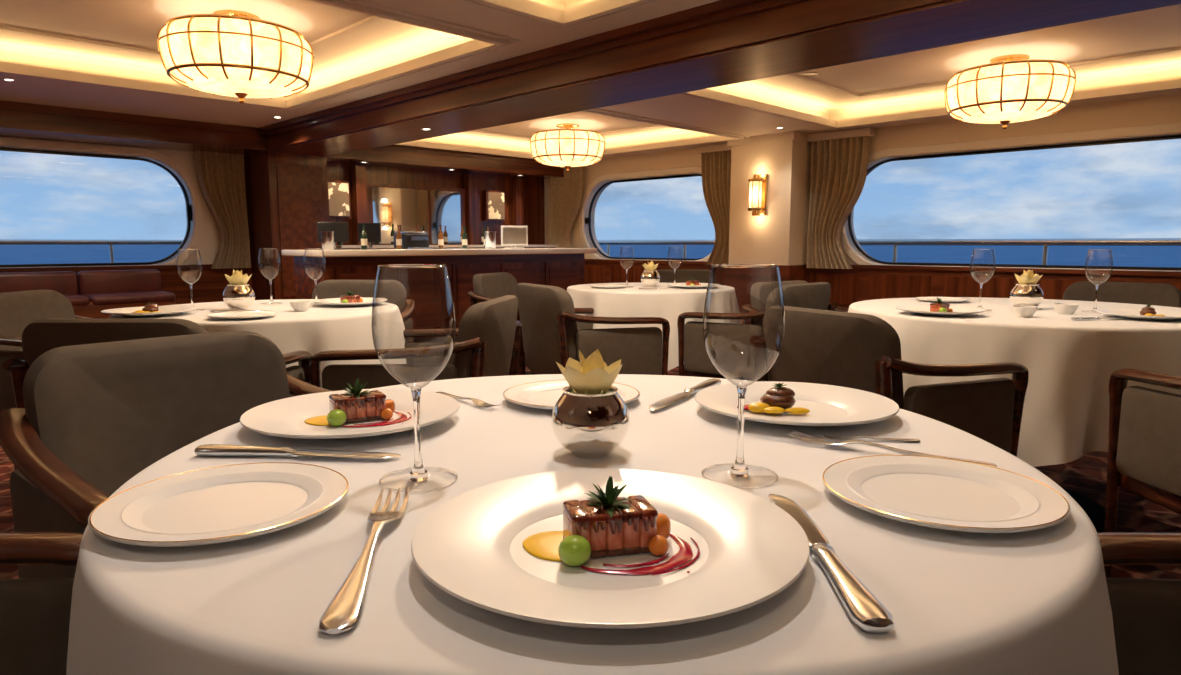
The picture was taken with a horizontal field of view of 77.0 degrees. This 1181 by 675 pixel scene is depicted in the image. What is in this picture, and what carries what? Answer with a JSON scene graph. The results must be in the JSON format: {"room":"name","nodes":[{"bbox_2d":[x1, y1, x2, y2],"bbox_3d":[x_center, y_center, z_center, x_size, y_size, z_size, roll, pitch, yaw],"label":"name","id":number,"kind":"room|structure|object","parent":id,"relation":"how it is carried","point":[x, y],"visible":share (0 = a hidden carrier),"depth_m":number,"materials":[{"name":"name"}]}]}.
{"room":"ship interior","nodes":[
{"label":"ship interior","id":0,"kind":"room"},
{"bbox_2d":[0,136,544,267],"bbox_3d":[-5.250,-1.535,9.517,12.200,2.620,0.250,-7,10,-45],"label":"wall","id":1,"kind":"structure","parent":0,"point":[533,189],"depth_m":11.64,"materials":[{"name":"beige paint"}]},
{"bbox_2d":[0,136,201,267],"bbox_3d":[-6.645,-1.409,8.016,4.520,1.530,0.165,-7,10,-45],"label":"window","id":2,"kind":"structure","parent":1,"relation":"in","point":[30,145],"depth_m":9.00,"materials":[{"name":"beige metal"}]},
{"bbox_2d":[0,264,251,304],"bbox_3d":[-6.968,-0.343,7.694,7.000,0.715,0.090,-7,10,-45],"label":"wainscoting","id":3,"kind":"structure","parent":1,"relation":"attached to","point":[210,287],"depth_m":9.47,"materials":[{"name":"brown wood"}]},
{"bbox_2d":[328,180,350,217],"bbox_3d":[-3.684,-2.001,10.758,0.400,0.530,0.100,-7,10,-45],"label":"wall art","id":4,"kind":"object","parent":1,"relation":"attached to","point":[338,191],"visible":0.64,"depth_m":10.74,"materials":[{"name":"beige wood"}]},
{"bbox_2d":[366,183,465,244],"bbox_3d":[-2.738,-1.896,11.714,1.800,0.980,0.115,-7,10,-45],"label":"mirror","id":5,"kind":"object","parent":1,"relation":"attached to","point":[406,206],"visible":0.76,"depth_m":11.65,"materials":[{"name":"mirror"}]},
{"bbox_2d":[483,190,504,220],"bbox_3d":[-1.648,-2.268,12.777,0.400,0.510,0.100,-7,10,-45],"label":"wall art","id":6,"kind":"object","parent":1,"relation":"attached to","point":[494,201],"visible":1,"depth_m":12.71,"materials":[{"name":"brown wood"}]},
{"bbox_2d":[0,0,1180,158],"bbox_3d":[-0.071,-2.120,4.221,14.400,0.320,12.200,7,10,45],"label":"ceiling","id":7,"kind":"structure","parent":0,"point":[383,46],"depth_m":6.63,"materials":[{"name":"paint"}]},
{"bbox_2d":[194,151,250,268],"bbox_3d":[-4.773,-1.764,9.612,0.670,1.730,0.150,-7,10,-45],"label":"curtain","id":8,"kind":"object","parent":7,"relation":"hanging from","point":[220,176],"visible":0.91,"depth_m":9.65,"materials":[{"name":"fabric"}]},
{"bbox_2d":[157,10,313,103],"bbox_3d":[-2.567,-2.024,5.423,1.033,0.616,1.033,5,9,36],"label":"chandelier","id":9,"kind":"object","parent":7,"relation":"hanging from","point":[233,53],"visible":1,"depth_m":5.07,"materials":[{"name":"white"}]},
{"bbox_2d":[0,0,521,109],"bbox_3d":[-3.019,-2.193,5.302,3.420,0.250,3.760,-7,10,-45],"label":"trim","id":10,"kind":"structure","parent":7,"relation":"attached to","point":[494,41],"depth_m":5.78,"materials":[{"name":"paint"}]},
{"bbox_2d":[0,100,563,178],"bbox_3d":[-4.876,-2.435,8.981,12.140,0.260,0.830,-7,10,-45],"label":"ceiling soffit","id":11,"kind":"structure","parent":7,"relation":"attached to","point":[17,119],"depth_m":8.77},
{"bbox_2d":[458,0,664,29],"bbox_3d":[-0.014,-1.813,2.321,3.420,0.250,3.860,-7,10,-45],"label":"trim","id":12,"kind":"structure","parent":7,"relation":"attached to","point":[622,6],"depth_m":4.50,"materials":[{"name":"paint"}]},
{"bbox_2d":[530,123,605,170],"bbox_3d":[-0.318,-2.647,10.391,1.065,0.635,1.065,-1,7,-9],"label":"chandelier","id":13,"kind":"object","parent":7,"relation":"hanging from","point":[567,147],"visible":1,"depth_m":10.00,"materials":[{"name":"white"}]},
{"bbox_2d":[549,165,587,247],"bbox_3d":[-0.424,-2.206,13.084,0.150,1.730,0.910,-7,10,-45],"label":"curtain","id":14,"kind":"object","parent":7,"relation":"hanging from","point":[566,192],"visible":0.79,"depth_m":13.08,"materials":[{"name":"fabric"}]},
{"bbox_2d":[395,108,748,158],"bbox_3d":[-0.389,-2.811,10.156,3.260,0.250,3.960,-7,10,-45],"label":"trim","id":15,"kind":"structure","parent":7,"relation":"attached to","point":[655,122],"depth_m":10.12,"materials":[{"name":"paint"}]},
{"bbox_2d":[244,0,1180,155],"bbox_3d":[0.757,-1.940,5.063,1.000,0.290,14.380,-7,10,-45],"label":"ceiling beam","id":16,"kind":"structure","parent":7,"relation":"attached to","point":[721,42],"depth_m":4.90,"materials":[{"name":"wood"}]},
{"bbox_2d":[697,144,730,264],"bbox_3d":[1.891,-1.913,10.787,0.150,1.730,0.760,-7,10,-45],"label":"curtain","id":17,"kind":"object","parent":7,"relation":"hanging from","point":[715,159],"visible":0.72,"depth_m":10.78,"materials":[{"name":"fabric"}]},
{"bbox_2d":[806,127,875,268],"bbox_3d":[3.171,-1.752,9.518,0.150,1.730,0.840,-7,10,-45],"label":"curtain","id":18,"kind":"object","parent":7,"relation":"hanging from","point":[839,159],"visible":1,"depth_m":9.54,"materials":[{"name":"fabric"}]},
{"bbox_2d":[679,48,1180,128],"bbox_3d":[3.535,-2.315,6.263,3.260,0.250,4.860,-7,10,-45],"label":"trim","id":19,"kind":"structure","parent":7,"relation":"attached to","point":[693,94],"depth_m":7.56,"materials":[{"name":"paint"}]},
{"bbox_2d":[944,54,1075,129],"bbox_3d":[3.733,-2.180,6.651,1.033,0.616,1.033,0,7,3],"label":"chandelier","id":20,"kind":"object","parent":7,"relation":"hanging from","point":[1012,88],"visible":1,"depth_m":6.30,"materials":[{"name":"white"}]},
{"bbox_2d":[724,131,810,312],"bbox_3d":[2.411,-1.499,10.102,0.530,2.400,1.010,-7,10,-45],"label":"pillar","id":21,"kind":"structure","parent":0,"point":[779,237],"depth_m":9.84,"materials":[{"name":"beige paint"}]},
{"bbox_2d":[747,174,767,215],"bbox_3d":[2.192,-1.885,9.810,0.208,0.540,0.210,-7,10,-45],"label":"wall sconce","id":22,"kind":"object","parent":21,"relation":"attached to","point":[757,198],"visible":1,"depth_m":9.77,"materials":[{"name":"gold metal"}]},
{"bbox_2d":[544,95,1180,270],"bbox_3d":[4.331,-1.437,8.745,0.250,2.620,14.400,-7,10,-45],"label":"wall","id":23,"kind":"structure","parent":0,"point":[1167,109],"depth_m":8.61,"materials":[{"name":"beige paint"}]},
{"bbox_2d":[579,166,710,260],"bbox_3d":[0.971,-1.912,11.962,0.165,1.530,3.170,-7,10,-45],"label":"window","id":24,"kind":"structure","parent":23,"relation":"in","point":[695,171],"depth_m":12.31,"materials":[{"name":"beige metal"}]},
{"bbox_2d":[584,259,1180,308],"bbox_3d":[4.211,-0.477,8.746,0.090,0.715,14.400,-7,10,-45],"label":"wainscoting","id":25,"kind":"structure","parent":23,"relation":"attached to","point":[858,283],"depth_m":8.98,"materials":[{"name":"brown wood"}]},
{"bbox_2d":[841,122,1180,270],"bbox_3d":[5.425,-1.349,7.543,0.165,1.530,6.170,-7,10,-45],"label":"window","id":26,"kind":"structure","parent":23,"relation":"in","point":[1015,144],"depth_m":8.18,"materials":[{"name":"beige metal"}]},
{"bbox_3d":[-0.071,0.469,4.550,12.200,0.100,14.400,-7,10,-45],"label":"floor","id":27,"kind":"structure","parent":0,"visible":0},
{"bbox_2d":[0,269,175,318],"bbox_3d":[-5.616,-0.316,7.546,2.400,0.680,0.635,-7,10,-45],"label":"sofa","id":28,"kind":"object","parent":27,"relation":"on","point":[98,291],"visible":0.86,"depth_m":7.88,"materials":[{"name":"red leather"}]},
{"bbox_2d":[244,151,329,299],"bbox_3d":[-4.038,-1.346,9.972,0.860,2.130,0.820,-7,10,-45],"label":"wood column","id":29,"kind":"structure","parent":27,"relation":"on","point":[287,195],"depth_m":9.62,"materials":[{"name":"brown wood"}]},
{"bbox_2d":[349,165,367,244],"bbox_3d":[-3.422,-1.476,11.032,0.160,2.120,0.180,-7,10,-45],"label":"pilaster","id":30,"kind":"object","parent":27,"relation":"on","point":[357,172],"visible":0.5,"depth_m":10.90,"materials":[{"name":"brown wood"}]},
{"bbox_2d":[282,248,596,341],"bbox_3d":[-1.393,-0.468,7.831,3.360,0.930,0.820,-7,10,-45],"label":"bar counter","id":31,"kind":"object","parent":27,"relation":"on","point":[429,288],"depth_m":7.31,"materials":[{"name":"brown wood"}]},
{"bbox_2d":[321,231,333,249],"bbox_3d":[-2.333,-0.861,6.591,0.115,0.162,0.115,-7,10,-45],"label":"ice bucket","id":32,"kind":"object","parent":31,"relation":"on","point":[327,237],"visible":1,"depth_m":6.55,"materials":[{"name":"silver metal"}]},
{"bbox_2d":[317,222,348,249],"bbox_3d":[-2.371,-0.938,6.838,0.272,0.252,0.112,-2,8,-16],"label":"monitor","id":33,"kind":"object","parent":31,"relation":"on","point":[341,233],"visible":0.87,"depth_m":6.83,"materials":[{"name":"black plastic"}]},
{"bbox_2d":[361,224,367,249],"bbox_3d":[-2.086,-0.927,6.832,0.058,0.232,0.058,-1,7,-4],"label":"liquor bottle","id":34,"kind":"object","parent":31,"relation":"on","point":[363,234],"visible":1,"depth_m":6.81,"materials":[{"name":"green glass"}]},
{"bbox_2d":[358,223,380,248],"bbox_3d":[-2.139,-0.984,7.203,0.272,0.252,0.112,3,8,24],"label":"monitor","id":35,"kind":"object","parent":31,"relation":"on","point":[373,230],"visible":0.96,"depth_m":7.17,"materials":[{"name":"black plastic"}]},
{"bbox_2d":[396,225,401,248],"bbox_3d":[-1.874,-0.981,7.253,0.058,0.232,0.058,4,8,28],"label":"liquor bottle","id":36,"kind":"object","parent":31,"relation":"on","point":[398,234],"visible":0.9,"depth_m":7.24,"materials":[{"name":"orange glass"}]},
{"bbox_2d":[393,231,431,248],"bbox_3d":[-1.771,-0.974,7.435,0.272,0.174,0.330,-7,10,-45],"label":"coffee machine","id":37,"kind":"object","parent":31,"relation":"on","point":[410,239],"visible":0.95,"depth_m":7.36,"materials":[{"name":"black plastic"}]},
{"bbox_2d":[484,231,495,248],"bbox_3d":[-1.061,-1.031,7.852,0.128,0.180,0.128,-7,10,-45],"label":"ice bucket","id":38,"kind":"object","parent":31,"relation":"on","point":[490,236],"visible":1,"depth_m":7.81,"materials":[{"name":"silver metal"}]},
{"bbox_2d":[501,226,527,247],"bbox_3d":[-0.850,-1.119,8.274,0.300,0.250,0.110,-2,8,-16],"label":"monitor","id":39,"kind":"object","parent":31,"relation":"on","point":[513,236],"visible":0.98,"depth_m":8.26,"materials":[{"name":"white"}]},
{"bbox_2d":[336,245,558,248],"bbox_3d":[-2.164,-1.003,11.912,4.070,0.960,0.450,-7,10,-45],"label":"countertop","id":40,"kind":"structure","parent":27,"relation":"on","point":[337,246],"depth_m":11.51,"materials":[{"name":"stone"}]},
{"bbox_2d":[462,174,477,244],"bbox_3d":[-2.008,-1.655,12.435,0.160,2.120,0.180,-7,10,-45],"label":"pilaster","id":41,"kind":"object","parent":27,"relation":"on","point":[469,181],"visible":0.57,"depth_m":12.30,"materials":[{"name":"brown wood"}]},
{"bbox_2d":[509,177,523,225],"bbox_3d":[-1.301,-1.744,13.136,0.160,2.120,0.180,-7,10,-45],"label":"pilaster","id":42,"kind":"object","parent":27,"relation":"on","point":[516,184],"visible":0.36,"depth_m":12.99,"materials":[{"name":"brown wood"}]},
{"bbox_2d":[0,366,1180,578],"bbox_3d":[1.414,0.636,2.790,10.200,0.012,8.200,-7,10,-45],"label":"carpet","id":43,"kind":"object","parent":27,"relation":"on","point":[1086,476],"visible":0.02,"depth_m":2.80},
{"bbox_2d":[0,532,82,674],"bbox_3d":[-0.802,0.514,0.575,0.599,0.798,0.606,-1,7,-6],"label":"dining chair","id":44,"kind":"object","parent":43,"relation":"on","point":[34,612],"visible":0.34,"depth_m":0.82,"materials":[{"name":"beige fabric"}]},
{"bbox_2d":[0,290,94,411],"bbox_3d":[-1.947,0.228,2.824,0.599,0.798,0.606,0,7,3],"label":"dining chair","id":45,"kind":"object","parent":43,"relation":"on","point":[18,309],"visible":0.09,"depth_m":2.76,"materials":[{"name":"beige fabric"}]},
{"bbox_2d":[2,319,311,407],"bbox_3d":[-1.170,0.322,2.080,0.606,0.798,0.599,0,7,0],"label":"dining chair","id":46,"kind":"object","parent":43,"relation":"on","point":[40,336],"visible":0.12,"depth_m":1.78,"materials":[{"name":"beige fabric"}]},
{"bbox_2d":[0,330,329,578],"bbox_3d":[-0.657,0.415,1.352,0.599,0.798,0.606,6,9,37],"label":"dining chair","id":47,"kind":"object","parent":43,"relation":"on","point":[94,416],"visible":0.23,"depth_m":1.34,"materials":[{"name":"beige fabric"}]},
{"bbox_2d":[109,299,407,387],"bbox_3d":[-1.197,0.260,2.778,1.091,0.738,1.074,0,7,0],"label":"dining table","id":48,"kind":"object","parent":43,"relation":"on","point":[317,329],"visible":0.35,"depth_m":2.47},
{"bbox_2d":[101,306,196,316],"bbox_3d":[-1.470,-0.085,2.479,0.276,0.020,0.276,0,7,0],"label":"dinner plate","id":49,"kind":"object","parent":48,"relation":"on","point":[165,310],"visible":0.85,"depth_m":2.47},
{"bbox_2d":[132,302,160,312],"bbox_3d":[-1.472,-0.097,2.460,0.064,0.040,0.083,7,10,43],"label":"food","id":50,"kind":"object","parent":49,"relation":"on","point":[150,307],"visible":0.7,"depth_m":2.46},
{"bbox_2d":[177,249,204,310],"bbox_3d":[-1.420,-0.204,2.635,0.081,0.218,0.081,1,7,8],"label":"wine glass","id":51,"kind":"object","parent":48,"relation":"on","point":[190,284],"visible":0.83,"depth_m":2.64,"materials":[{"name":"clear glass"}]},
{"bbox_2d":[223,270,254,309],"bbox_3d":[-1.280,-0.174,2.700,0.108,0.143,0.108,-2,8,-17],"label":"flower vase","id":52,"kind":"object","parent":48,"relation":"on","point":[238,294],"visible":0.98,"depth_m":2.67,"materials":[{"name":"silver metal"}]},
{"bbox_2d":[206,311,277,319],"bbox_3d":[-1.120,-0.070,2.390,0.216,0.014,0.216,0,7,0],"label":"bread plate","id":53,"kind":"object","parent":48,"relation":"on","point":[235,315],"visible":1,"depth_m":2.41,"materials":[{"name":"ceramic"}]},
{"bbox_2d":[258,248,280,303],"bbox_3d":[-1.270,-0.243,2.943,0.081,0.218,0.081,1,7,8],"label":"wine glass","id":54,"kind":"object","parent":48,"relation":"on","point":[270,280],"visible":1,"depth_m":2.95,"materials":[{"name":"clear glass"}]},
{"bbox_2d":[290,301,310,310],"bbox_3d":[-1.030,-0.112,2.637,0.072,0.034,0.072,0,7,0],"label":"sauce bowl","id":55,"kind":"object","parent":48,"relation":"on","point":[296,305],"visible":1,"depth_m":2.61,"materials":[{"name":"ceramic"}]},
{"bbox_2d":[312,297,386,306],"bbox_3d":[-0.930,-0.135,2.876,0.277,0.020,0.277,-1,7,-9],"label":"dinner plate","id":56,"kind":"object","parent":48,"relation":"on","point":[331,301],"visible":0.9,"depth_m":2.84,"materials":[{"name":"ceramic"}]},
{"bbox_2d":[340,290,362,302],"bbox_3d":[-0.926,-0.155,2.867,0.138,0.054,0.087,-4,8,-28],"label":"food","id":57,"kind":"object","parent":56,"relation":"on","point":[348,298],"visible":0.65,"depth_m":2.86,"materials":[{"name":"food"}]},
{"bbox_2d":[312,280,413,341],"bbox_3d":[-1.150,0.136,3.543,0.606,0.798,0.599,0,7,0],"label":"dining chair","id":58,"kind":"object","parent":43,"relation":"on","point":[394,291],"visible":0.12,"depth_m":3.69,"materials":[{"name":"beige fabric"}]},
{"bbox_2d":[309,295,521,390],"bbox_3d":[-0.533,0.263,2.547,0.599,0.798,0.606,1,7,8],"label":"dining chair","id":59,"kind":"object","parent":43,"relation":"on","point":[488,333],"visible":0.41,"depth_m":2.27,"materials":[{"name":"beige fabric"}]},
{"bbox_2d":[467,272,524,354],"bbox_3d":[-0.394,0.013,4.505,0.599,0.798,0.606,3,8,22],"label":"dining chair","id":60,"kind":"object","parent":43,"relation":"on","point":[487,286],"visible":0.1,"depth_m":4.47,"materials":[{"name":"beige fabric"}]},
{"bbox_2d":[66,374,1118,674],"bbox_3d":[0.005,0.492,0.953,1.131,0.738,1.131,0,7,0],"label":"dining table","id":61,"kind":"object","parent":43,"relation":"on","point":[1035,602],"visible":0.59,"depth_m":0.54,"materials":[{"name":"fabric"}]},
{"bbox_2d":[88,462,348,546],"bbox_3d":[-0.327,0.149,0.669,0.209,0.014,0.209,-4,8,-28],"label":"bread plate","id":62,"kind":"object","parent":61,"relation":"on","point":[226,503],"visible":1,"depth_m":0.67,"materials":[{"name":"ceramic"}]},
{"bbox_2d":[195,444,400,457],"bbox_3d":[-0.331,0.129,0.836,0.236,0.011,0.024,1,7,5],"label":"knife","id":63,"kind":"object","parent":61,"relation":"on","point":[209,449],"depth_m":0.83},
{"bbox_2d":[240,389,459,438],"bbox_3d":[-0.315,0.105,0.991,0.276,0.020,0.276,0,7,0],"label":"dinner plate","id":64,"kind":"object","parent":61,"relation":"on","point":[285,417],"visible":0.77,"depth_m":0.98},
{"bbox_2d":[304,378,411,426],"bbox_3d":[-0.309,0.084,0.987,0.138,0.054,0.087,-2,8,-17],"label":"food","id":65,"kind":"object","parent":64,"relation":"on","point":[355,405],"visible":1,"depth_m":0.98,"materials":[{"name":"food"}]},
{"bbox_2d":[319,488,408,633],"bbox_3d":[-0.170,0.162,0.575,0.029,0.012,0.246,-1,7,-6],"label":"fork","id":66,"kind":"object","parent":61,"relation":"on","point":[345,608],"depth_m":0.51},
{"bbox_2d":[371,264,457,491],"bbox_3d":[-0.175,0.037,0.743,0.081,0.218,0.081,-3,8,-25],"label":"wine glass","id":67,"kind":"object","parent":61,"relation":"on","point":[418,473],"visible":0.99,"depth_m":0.75,"materials":[{"name":"clear glass"}]},
{"bbox_2d":[435,392,500,407],"bbox_3d":[-0.190,0.093,1.127,0.019,0.008,0.161,-7,10,-43],"label":"fork","id":68,"kind":"object","parent":61,"relation":"on","point":[478,402],"depth_m":1.11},
{"bbox_2d":[503,380,639,409],"bbox_3d":[-0.029,0.090,1.135,0.209,0.014,0.209,4,8,28],"label":"bread plate","id":69,"kind":"object","parent":61,"relation":"on","point":[540,394],"visible":0.53,"depth_m":1.15,"materials":[{"name":"ceramic"}]},
{"bbox_2d":[551,349,629,457],"bbox_3d":[0.000,0.074,0.846,0.090,0.120,0.090,-2,8,-17],"label":"flower vase","id":70,"kind":"object","parent":61,"relation":"on","point":[590,419],"visible":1,"depth_m":0.82,"materials":[{"name":"silver metal"}]},
{"bbox_2d":[411,468,809,628],"bbox_3d":[0.015,0.157,0.581,0.300,0.020,0.300,0,7,0],"label":"dinner plate","id":71,"kind":"object","parent":61,"relation":"on","point":[469,546],"visible":0.77,"depth_m":0.55,"materials":[{"name":"ceramic"}]},
{"bbox_2d":[522,476,699,574],"bbox_3d":[0.015,0.138,0.567,0.138,0.054,0.087,0,7,0],"label":"food","id":72,"kind":"object","parent":71,"relation":"on","point":[606,524],"visible":1,"depth_m":0.56,"materials":[{"name":"food"}]},
{"bbox_2d":[649,378,720,410],"bbox_3d":[0.149,0.088,1.160,0.025,0.012,0.248,5,9,32],"label":"knife","id":73,"kind":"object","parent":61,"relation":"on","point":[691,391],"depth_m":1.15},
{"bbox_2d":[702,264,784,487],"bbox_3d":[0.154,0.035,0.755,0.081,0.217,0.081,0,7,0],"label":"wine glass","id":74,"kind":"object","parent":61,"relation":"on","point":[739,469],"visible":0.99,"depth_m":0.76,"materials":[{"name":"clear glass"}]},
{"bbox_2d":[695,381,898,425],"bbox_3d":[0.287,0.098,1.051,0.276,0.020,0.276,0,7,0],"label":"dinner plate","id":75,"kind":"object","parent":61,"relation":"on","point":[828,405],"visible":0.77,"depth_m":1.06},
{"bbox_2d":[737,383,809,413],"bbox_3d":[0.255,0.085,1.034,0.083,0.040,0.064,-2,8,-18],"label":"food","id":76,"kind":"object","parent":75,"relation":"on","point":[779,399],"visible":0.96,"depth_m":1.03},
{"bbox_2d":[768,494,893,632],"bbox_3d":[0.177,0.162,0.578,0.025,0.012,0.250,0,7,0],"label":"knife","id":77,"kind":"object","parent":61,"relation":"on","point":[863,607],"depth_m":0.51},
{"bbox_2d":[822,434,920,441],"bbox_3d":[0.343,0.123,0.906,0.116,0.006,0.014,1,7,5],"label":"fork","id":78,"kind":"object","parent":61,"relation":"on","point":[826,436],"visible":1,"depth_m":0.90,"materials":[{"name":"silver metal"}]},
{"bbox_2d":[789,430,996,467],"bbox_3d":[0.338,0.127,0.848,0.222,0.011,0.026,5,9,32],"label":"fork","id":79,"kind":"object","parent":61,"relation":"on","point":[803,437],"depth_m":0.86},
{"bbox_2d":[822,455,1070,532],"bbox_3d":[0.326,0.146,0.696,0.209,0.014,0.209,-3,8,-24],"label":"bread plate","id":80,"kind":"object","parent":61,"relation":"on","point":[926,491],"visible":1,"depth_m":0.69,"materials":[{"name":"ceramic"}]},
{"bbox_2d":[516,283,669,374],"bbox_3d":[-0.041,0.146,3.462,0.599,0.798,0.606,-4,8,-30],"label":"dining chair","id":81,"kind":"object","parent":43,"relation":"on","point":[553,331],"visible":0.59,"depth_m":3.24,"materials":[{"name":"beige fabric"}]},
{"bbox_2d":[567,283,741,370],"bbox_3d":[0.345,0.085,4.155,1.040,0.738,1.043,0,7,0],"label":"dining table","id":82,"kind":"object","parent":43,"relation":"on","point":[630,301],"visible":0.47,"depth_m":3.70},
{"bbox_2d":[590,284,627,287],"bbox_3d":[0.100,-0.275,3.997,0.216,0.014,0.216,0,7,0],"label":"bread plate","id":83,"kind":"object","parent":82,"relation":"on","point":[596,285],"visible":1,"depth_m":3.99,"materials":[{"name":"ceramic"}]},
{"bbox_2d":[641,261,659,286],"bbox_3d":[0.330,-0.351,4.088,0.108,0.143,0.108,-2,8,-17],"label":"flower vase","id":84,"kind":"object","parent":82,"relation":"on","point":[650,277],"visible":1,"depth_m":4.05,"materials":[{"name":"silver metal"}]},
{"bbox_2d":[667,283,718,288],"bbox_3d":[0.550,-0.278,3.997,0.276,0.020,0.276,0,7,0],"label":"dinner plate","id":85,"kind":"object","parent":82,"relation":"on","point":[680,285],"visible":0.95,"depth_m":3.93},
{"bbox_2d":[657,269,720,284],"bbox_3d":[0.609,-0.053,5.030,0.606,0.798,0.599,1,7,11],"label":"dining chair","id":86,"kind":"object","parent":43,"relation":"on","point":[666,275],"visible":0.03,"depth_m":5.17,"materials":[{"name":"beige fabric"}]},
{"bbox_2d":[677,282,836,380],"bbox_3d":[0.832,0.127,3.611,0.606,0.798,0.599,-7,10,-42],"label":"dining chair","id":87,"kind":"object","parent":43,"relation":"on","point":[730,349],"visible":0.41,"depth_m":3.42,"materials":[{"name":"beige fabric"}]},
{"bbox_2d":[741,280,847,326],"bbox_3d":[1.050,0.150,3.433,0.606,0.798,0.599,-6,9,-38],"label":"dining chair","id":88,"kind":"object","parent":43,"relation":"on","point":[760,291],"visible":0.06,"depth_m":3.42,"materials":[{"name":"grey fabric"}]},
{"bbox_2d":[749,306,1028,456],"bbox_3d":[0.829,0.305,2.213,0.599,0.798,0.606,-4,8,-29],"label":"dining chair","id":89,"kind":"object","parent":43,"relation":"on","point":[836,348],"visible":0.58,"depth_m":1.99,"materials":[{"name":"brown fabric"}]},
{"bbox_2d":[848,297,1180,527],"bbox_3d":[1.615,0.264,2.751,1.372,0.738,1.366,0,7,0],"label":"dining table","id":90,"kind":"object","parent":43,"relation":"on","point":[1070,364],"visible":0.54,"depth_m":2.16,"materials":[{"name":"fabric"}]},
{"bbox_2d":[895,305,985,315],"bbox_3d":[1.180,-0.088,2.509,0.286,0.020,0.286,0,7,0],"label":"dinner plate","id":91,"kind":"object","parent":90,"relation":"on","point":[919,309],"visible":0.87,"depth_m":2.50,"materials":[{"name":"ceramic"}]},
{"bbox_2d":[930,297,952,311],"bbox_3d":[1.184,-0.108,2.500,0.138,0.054,0.087,-4,8,-28],"label":"food","id":92,"kind":"object","parent":91,"relation":"on","point":[939,306],"visible":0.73,"depth_m":2.49,"materials":[{"name":"food"}]},
{"bbox_2d":[915,297,970,302],"bbox_3d":[1.450,-0.155,3.055,0.209,0.014,0.209,-5,9,-35],"label":"bread plate","id":93,"kind":"object","parent":90,"relation":"on","point":[928,299],"visible":0.9,"depth_m":3.06,"materials":[{"name":"ceramic"}]},
{"bbox_2d":[970,249,995,310],"bbox_3d":[1.400,-0.206,2.655,0.081,0.217,0.081,0,7,0],"label":"wine glass","id":94,"kind":"object","parent":90,"relation":"on","point":[981,284],"visible":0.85,"depth_m":2.66,"materials":[{"name":"clear glass"}]},
{"bbox_2d":[1012,305,1036,316],"bbox_3d":[1.420,-0.085,2.429,0.072,0.034,0.072,0,7,0],"label":"sauce bowl","id":95,"kind":"object","parent":90,"relation":"on","point":[1019,310],"visible":1,"depth_m":2.41,"materials":[{"name":"ceramic"}]},
{"bbox_2d":[1010,269,1043,305],"bbox_3d":[1.600,-0.177,2.719,0.108,0.143,0.108,-2,8,-17],"label":"flower vase","id":96,"kind":"object","parent":90,"relation":"on","point":[1027,292],"visible":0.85,"depth_m":2.69,"materials":[{"name":"silver metal"}]},
{"bbox_2d":[1054,303,1078,313],"bbox_3d":[1.620,-0.098,2.528,0.072,0.034,0.072,0,7,0],"label":"sauce bowl","id":97,"kind":"object","parent":90,"relation":"on","point":[1061,308],"visible":1,"depth_m":2.51,"materials":[{"name":"ceramic"}]},
{"bbox_2d":[1082,249,1112,312],"bbox_3d":[1.760,-0.196,2.576,0.081,0.217,0.081,0,7,0],"label":"wine glass","id":98,"kind":"object","parent":90,"relation":"on","point":[1094,309],"visible":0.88,"depth_m":2.58,"materials":[{"name":"clear glass"}]},
{"bbox_2d":[1071,317,1128,319],"bbox_3d":[1.600,-0.060,2.326,0.202,0.010,0.021,-1,7,-8],"label":"knife","id":99,"kind":"object","parent":90,"relation":"on","point":[1073,318],"depth_m":2.31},
{"bbox_2d":[1096,308,1180,320],"bbox_3d":[1.780,-0.071,2.370,0.276,0.020,0.276,0,7,0],"label":"dinner plate","id":100,"kind":"object","parent":90,"relation":"on","point":[1170,315],"visible":0.93,"depth_m":2.38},
{"bbox_2d":[1140,305,1164,315],"bbox_3d":[1.778,-0.083,2.350,0.064,0.040,0.083,7,10,43],"label":"food","id":101,"kind":"object","parent":100,"relation":"on","point":[1147,311],"visible":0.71,"depth_m":2.35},
{"bbox_2d":[1063,281,1180,307],"bbox_3d":[2.335,0.157,3.379,0.599,0.798,0.606,-7,10,-42],"label":"dining chair","id":102,"kind":"object","parent":43,"relation":"on","point":[1157,294],"visible":0.02,"depth_m":3.45,"materials":[{"name":"grey fabric"}]},
{"bbox_2d":[1097,532,1180,674],"bbox_3d":[0.792,0.514,0.575,0.599,0.798,0.606,1,7,6],"label":"dining chair","id":103,"kind":"object","parent":43,"relation":"on","point":[1146,613],"visible":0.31,"depth_m":0.82,"materials":[{"name":"brown fabric"}]},
{"bbox_2d":[1104,368,1180,577],"bbox_3d":[1.700,0.364,1.753,0.606,0.798,0.599,0,7,0],"label":"dining chair","id":104,"kind":"object","parent":43,"relation":"on","point":[1144,439],"visible":0.93,"depth_m":1.91,"materials":[{"name":"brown fabric"}]},
{"label":"outside","id":105,"kind":"structure","parent":0,"visible":0},
{"bbox_2d":[0,245,1180,266],"bbox_3d":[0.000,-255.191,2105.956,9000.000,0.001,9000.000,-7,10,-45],"label":"sea","id":106,"kind":"structure","parent":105,"point":[1130,256],"depth_m":923.20,"materials":[{"name":"liquid"}]},
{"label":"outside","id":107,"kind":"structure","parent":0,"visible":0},
{"bbox_3d":[-1.061,0.639,4.002,18.000,0.100,21.000,-7,10,-45],"label":"deck","id":108,"kind":"object","parent":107,"visible":0},
{"bbox_2d":[0,239,182,262],"bbox_3d":[-7.707,-0.634,9.115,14.000,1.135,0.067,-7,10,-45],"label":"deck railing","id":109,"kind":"object","parent":108,"relation":"on","point":[110,243],"visible":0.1,"depth_m":10.00,"materials":[{"name":"metal"}]},
{"bbox_2d":[597,238,1180,264],"bbox_3d":[4.728,-0.801,10.386,0.086,1.145,20.028,-7,10,-45],"label":"deck railing","id":110,"kind":"object","parent":108,"relation":"on","point":[1045,243],"visible":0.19,"depth_m":9.77,"materials":[{"name":"metal"}]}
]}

